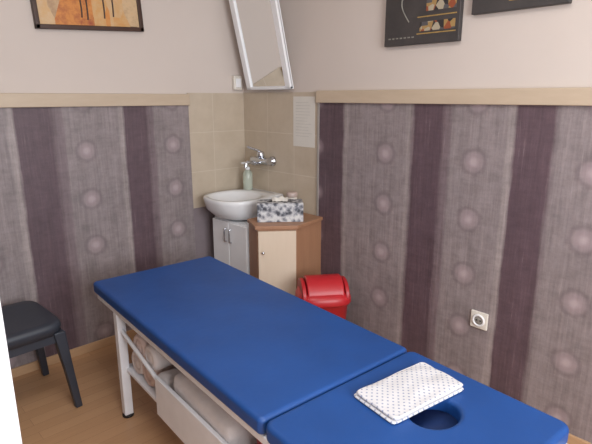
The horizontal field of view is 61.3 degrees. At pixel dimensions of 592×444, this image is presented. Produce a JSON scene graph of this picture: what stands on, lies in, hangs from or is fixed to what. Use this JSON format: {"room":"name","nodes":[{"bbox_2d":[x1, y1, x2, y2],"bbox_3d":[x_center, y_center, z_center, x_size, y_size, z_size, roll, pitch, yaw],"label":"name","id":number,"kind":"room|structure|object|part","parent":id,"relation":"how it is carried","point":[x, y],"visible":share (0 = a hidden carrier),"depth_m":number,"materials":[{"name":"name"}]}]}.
{"room":"massage room","nodes":[
{"label":"massage room","id":0,"kind":"room"},
{"bbox_2d":[12,337,183,443],"bbox_3d":[0.050,1.233,1.251,3.150,0.100,4.500,-13,19,-42],"label":"floor","id":1,"kind":"structure","parent":0,"point":[47,412],"depth_m":2.39,"materials":[{"name":"laminate"}]},
{"bbox_2d":[0,301,21,443],"bbox_3d":[-0.707,0.317,0.464,0.040,2.040,0.860,9,17,31],"label":"leaf","id":2,"kind":"object","parent":1,"relation":"on","point":[10,433],"visible":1,"depth_m":0.81,"materials":[{"name":"white paint"}]},
{"bbox_2d":[1,301,82,407],"bbox_3d":[-1.341,0.673,2.358,0.441,0.450,0.441,13,19,42],"label":"chair","id":3,"kind":"object","parent":1,"relation":"on","point":[29,326],"visible":1,"depth_m":2.31,"materials":[{"name":"black leather"}]},
{"bbox_3d":[-1.341,0.486,2.311,0.406,0.065,0.386,13,19,42],"label":"seat","id":4,"kind":"part","parent":3,"relation":"part of","materials":[{"name":"leather"}]},
{"bbox_3d":[-1.351,0.635,2.613,0.073,0.400,0.083,13,19,42],"label":"leg","id":5,"kind":"part","parent":3,"relation":"part of","materials":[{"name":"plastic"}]},
{"bbox_3d":[-1.084,0.697,2.367,0.073,0.400,0.083,13,19,42],"label":"leg","id":6,"kind":"part","parent":3,"relation":"part of","materials":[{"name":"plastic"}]},
{"bbox_2d":[213,216,249,274],"bbox_3d":[-0.293,0.309,3.298,0.389,0.700,0.357,-13,19,-42],"label":"cabinet","id":7,"kind":"object","parent":1,"relation":"on","point":[231,237],"visible":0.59,"depth_m":3.10,"materials":[{"name":"white wood"}]},
{"bbox_3d":[-0.472,0.285,3.241,0.019,0.615,0.173,-13,19,-42],"label":"door","id":8,"kind":"part","parent":7,"relation":"part of","materials":[{"name":"white paint"}]},
{"bbox_3d":[-0.350,0.316,3.115,0.019,0.615,0.172,-13,19,-42],"label":"door","id":9,"kind":"part","parent":7,"relation":"part of","materials":[{"name":"white paint"}]},
{"bbox_2d":[203,188,283,219],"bbox_3d":[-0.354,-0.105,3.211,0.461,0.142,0.418,-13,19,-42],"label":"washbasin","id":10,"kind":"object","parent":7,"relation":"on","point":[234,204],"depth_m":3.07,"materials":[{"name":"white ceramic"}]},
{"bbox_2d":[241,162,252,189],"bbox_3d":[-0.331,-0.310,3.353,0.082,0.189,0.065,-13,19,-42],"label":"soap dispenser","id":11,"kind":"object","parent":10,"relation":"on","point":[247,174],"visible":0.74,"depth_m":3.34,"materials":[{"name":"green plastic"}]},
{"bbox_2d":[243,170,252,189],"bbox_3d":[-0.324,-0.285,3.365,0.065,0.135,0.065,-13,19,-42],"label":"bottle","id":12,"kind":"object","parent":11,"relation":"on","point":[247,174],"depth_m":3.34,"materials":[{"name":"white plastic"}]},
{"bbox_2d":[247,213,322,295],"bbox_3d":[-0.076,0.350,3.031,0.442,0.750,0.323,-13,19,-42],"label":"base cabinet","id":13,"kind":"object","parent":1,"relation":"on","point":[280,253],"visible":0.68,"depth_m":2.86,"materials":[{"name":"brown wood"}]},
{"bbox_3d":[-0.106,0.366,2.885,0.214,0.650,0.017,-1,14,-5],"label":"door","id":14,"kind":"part","parent":13,"relation":"part of","materials":[{"name":"beige laminate"}]},
{"bbox_2d":[257,196,302,221],"bbox_3d":[-0.093,-0.080,2.925,0.265,0.136,0.125,-1,14,-3],"label":"tissue box","id":15,"kind":"object","parent":13,"relation":"on","point":[281,209],"visible":1,"depth_m":2.87,"materials":[{"name":"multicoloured cardboard"}]},
{"bbox_2d":[286,191,296,198],"bbox_3d":[-0.025,-0.120,3.095,0.068,0.132,0.068,-13,19,-42],"label":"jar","id":16,"kind":"object","parent":13,"relation":"on","point":[290,194],"visible":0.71,"depth_m":3.06,"materials":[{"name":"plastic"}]},
{"bbox_2d":[295,274,350,319],"bbox_3d":[0.145,0.539,2.759,0.296,0.515,0.260,-2,14,-8],"label":"bin","id":17,"kind":"object","parent":1,"relation":"on","point":[329,292],"visible":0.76,"depth_m":2.63,"materials":[{"name":"red plastic"}]},
{"bbox_2d":[93,256,568,443],"bbox_3d":[-0.092,0.709,1.903,0.638,0.602,1.977,-11,18,-38],"label":"massage table","id":18,"kind":"object","parent":1,"relation":"on","point":[288,369],"visible":0.91,"depth_m":1.68,"materials":[{"name":"blue leather"}]},
{"bbox_3d":[-0.788,0.649,2.286,0.040,0.508,0.040,-11,18,-38],"label":"leg","id":19,"kind":"part","parent":18,"relation":"part of","materials":[{"name":"white paint"}]},
{"bbox_2d":[127,365,156,402],"bbox_3d":[-0.100,0.763,1.925,0.570,0.015,1.450,-11,18,-38],"label":"frame rail","id":20,"kind":"object","parent":18,"relation":"on","point":[140,378],"depth_m":2.18,"materials":[{"name":"white metal"}]},
{"bbox_2d":[132,333,180,389],"bbox_3d":[-0.436,0.556,2.261,0.522,0.226,0.385,-11,18,-38],"label":"rolled towels","id":21,"kind":"object","parent":18,"relation":"on","point":[161,366],"visible":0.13,"depth_m":2.07,"materials":[{"name":"white fabric"}]},
{"bbox_3d":[-0.309,0.531,1.659,0.036,0.028,1.955,-11,18,-38],"label":"rail","id":22,"kind":"part","parent":18,"relation":"part of","materials":[{"name":"white paint"}]},
{"bbox_3d":[-0.211,0.795,1.604,0.016,0.170,1.080,-11,18,-38],"label":"panel","id":23,"kind":"part","parent":18,"relation":"part of","materials":[{"name":"white paint"}]},
{"bbox_2d":[173,372,256,443],"bbox_3d":[-0.146,0.641,1.929,0.527,0.200,0.448,-11,18,-38],"label":"folded blanket","id":24,"kind":"object","parent":18,"relation":"on","point":[225,425],"visible":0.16,"depth_m":1.71,"materials":[{"name":"white fabric"}]},
{"bbox_2d":[354,362,463,423],"bbox_3d":[0.335,0.494,1.471,0.300,0.025,0.168,-9,17,-33],"label":"folded towel","id":25,"kind":"object","parent":18,"relation":"on","point":[410,391],"visible":1,"depth_m":1.45,"materials":[{"name":"white fabric"}]},
{"bbox_2d":[0,0,242,93],"bbox_3d":[-1.461,-0.474,2.472,3.150,2.620,0.100,-13,19,-42],"label":"wall","id":26,"kind":"structure","parent":0,"point":[184,46],"depth_m":2.82,"materials":[{"name":"beige paint"}]},
{"bbox_2d":[11,329,136,377],"bbox_3d":[-1.572,0.818,2.600,2.530,0.052,0.022,-13,19,-42],"label":"baseboard","id":27,"kind":"structure","parent":26,"relation":"attached to","point":[33,366],"depth_m":2.87,"materials":[{"name":"brown wood"}]},
{"bbox_2d":[30,0,143,31],"bbox_3d":[-1.075,-1.210,2.572,0.592,0.451,0.026,-13,19,-42],"label":"framed painting","id":28,"kind":"object","parent":26,"relation":"attached to","point":[94,15],"visible":1,"depth_m":2.60},
{"bbox_3d":[-1.274,-1.149,2.393,0.022,0.420,0.026,-17,22,-41],"label":"frame","id":29,"kind":"part","parent":28,"relation":"part of","materials":[{"name":"brown wood"}]},
{"bbox_3d":[-1.067,-1.019,2.628,0.570,0.022,0.026,-17,22,-41],"label":"frame","id":30,"kind":"part","parent":28,"relation":"part of","materials":[{"name":"brown wood"}]},
{"bbox_3d":[-0.876,-1.270,2.751,0.022,0.420,0.026,-17,22,-41],"label":"frame","id":31,"kind":"part","parent":28,"relation":"part of","materials":[{"name":"brown wood"}]},
{"bbox_2d":[0,93,189,107],"bbox_3d":[-1.575,-0.546,2.250,2.513,0.068,0.032,-13,19,-42],"label":"trim","id":32,"kind":"structure","parent":26,"relation":"attached to","point":[7,100],"depth_m":2.65,"materials":[{"name":"beige wood"}]},
{"bbox_2d":[0,105,195,368],"bbox_3d":[-1.583,0.136,2.427,2.510,1.360,0.012,-13,19,-42],"label":"wallpaper","id":33,"kind":"object","parent":26,"relation":"attached to","point":[89,195],"visible":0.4,"depth_m":2.79},
{"bbox_2d":[194,206,214,258],"bbox_3d":[-0.513,0.212,3.493,0.440,0.695,0.006,-13,19,-42],"label":"plaster patch","id":34,"kind":"object","parent":26,"relation":"attached to","point":[203,218],"visible":0.14,"depth_m":3.35,"materials":[{"name":"grey paint"}]},
{"bbox_2d":[187,93,244,207],"bbox_3d":[-0.512,-0.479,3.319,0.440,0.730,0.008,-13,19,-42],"label":"tiles","id":35,"kind":"structure","parent":26,"relation":"attached to","point":[216,120],"depth_m":3.29,"materials":[{"name":"beige tile"}]},
{"bbox_2d":[232,76,241,89],"bbox_3d":[-0.389,-0.920,3.311,0.066,0.090,0.034,-13,19,-42],"label":"light switch","id":36,"kind":"object","parent":26,"relation":"attached to","point":[236,80],"visible":1,"depth_m":3.30,"materials":[{"name":"plastic"}]},
{"bbox_2d":[243,0,591,92],"bbox_3d":[1.193,-0.331,1.903,0.100,2.620,4.400,-13,19,-42],"label":"wall","id":37,"kind":"structure","parent":0,"point":[331,44],"depth_m":2.31,"materials":[{"name":"beige paint"}]},
{"bbox_2d":[229,0,293,89],"bbox_3d":[-0.228,-1.175,2.986,0.194,0.743,0.420,-13,19,-42],"label":"wall mirror","id":38,"kind":"object","parent":37,"relation":"attached to","point":[258,24],"visible":1,"depth_m":3.02,"materials":[{"name":"mirror"}]},
{"bbox_3d":[-0.358,-1.189,3.121,0.024,0.720,0.045,-29,29,-36],"label":"frame","id":39,"kind":"part","parent":38,"relation":"part of","materials":[{"name":"white paint"}]},
{"bbox_3d":[-0.170,-0.838,3.126,0.024,0.018,0.420,-29,29,-36],"label":"frame","id":40,"kind":"part","parent":38,"relation":"part of","materials":[{"name":"white paint"}]},
{"bbox_3d":[-0.100,-1.123,2.857,0.024,0.720,0.045,-29,29,-36],"label":"frame","id":41,"kind":"part","parent":38,"relation":"part of","materials":[{"name":"white paint"}]},
{"bbox_2d":[243,92,316,214],"bbox_3d":[-0.110,-0.189,3.277,0.008,1.278,0.707,-13,19,-42],"label":"tiles","id":42,"kind":"structure","parent":37,"relation":"attached to","point":[268,116],"depth_m":3.19,"materials":[{"name":"beige tile"}]},
{"bbox_2d":[244,146,275,167],"bbox_3d":[-0.262,-0.425,3.235,0.191,0.138,0.194,-13,19,-42],"label":"tap","id":43,"kind":"object","parent":42,"relation":"attached to","point":[259,159],"visible":1,"depth_m":3.23,"materials":[{"name":"silver metal"}]},
{"bbox_3d":[-0.280,-0.377,3.230,0.143,0.046,0.024,-13,19,-42],"label":"spout","id":44,"kind":"part","parent":43,"relation":"part of","materials":[{"name":"silver metal"}]},
{"bbox_3d":[-0.272,-0.471,3.236,0.096,0.050,0.017,-6,15,-23],"label":"lever","id":45,"kind":"part","parent":43,"relation":"part of","materials":[{"name":"silver metal"}]},
{"bbox_2d":[293,96,314,147],"bbox_3d":[0.047,-0.600,2.996,0.002,0.296,0.184,-13,19,-42],"label":"paper notice","id":46,"kind":"object","parent":42,"relation":"attached to","point":[303,106],"visible":1,"depth_m":2.99,"materials":[{"name":"white paper"}]},
{"bbox_2d":[316,103,319,215],"bbox_3d":[0.134,-0.023,3.045,0.018,1.368,0.012,-13,19,-42],"label":"strip","id":47,"kind":"object","parent":37,"relation":"attached to","point":[318,104],"visible":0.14,"depth_m":2.95,"materials":[{"name":"metal"}]},
{"bbox_2d":[384,0,463,46],"bbox_3d":[0.582,-1.085,2.278,0.032,0.520,0.400,-13,19,-42],"label":"canvas painting","id":48,"kind":"object","parent":37,"relation":"attached to","point":[407,22],"visible":1,"depth_m":2.30,"materials":[{"name":"fabric"}]},
{"bbox_2d":[316,87,591,105],"bbox_3d":[1.356,-0.403,1.607,0.032,0.067,3.585,-13,19,-42],"label":"trim","id":49,"kind":"structure","parent":37,"relation":"attached to","point":[574,96],"depth_m":2.20,"materials":[{"name":"beige wood"}]},
{"bbox_2d":[318,103,591,442],"bbox_3d":[1.367,0.286,1.783,0.012,1.380,3.575,-13,19,-42],"label":"wallpaper","id":50,"kind":"object","parent":37,"relation":"attached to","point":[432,214],"visible":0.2,"depth_m":2.32},
{"bbox_2d":[470,309,488,330],"bbox_3d":[0.862,0.463,2.356,0.018,0.084,0.084,-13,19,-42],"label":"wall socket","id":51,"kind":"object","parent":50,"relation":"attached to","point":[478,319],"visible":1,"depth_m":2.35,"materials":[{"name":"plastic"}]},
{"bbox_2d":[471,0,571,14],"bbox_3d":[0.888,-1.093,1.940,0.034,0.500,0.390,-13,19,-42],"label":"canvas painting","id":52,"kind":"object","parent":37,"relation":"attached to","point":[479,7],"visible":1,"depth_m":2.02,"materials":[{"name":"black fabric"}]},
{"bbox_2d":[567,433,591,443],"bbox_3d":[1.409,0.992,1.905,0.022,0.052,3.440,-13,19,-42],"label":"baseboard","id":53,"kind":"structure","parent":37,"relation":"attached to","point":[572,439],"depth_m":2.12,"materials":[{"name":"brown wood"}]}
]}

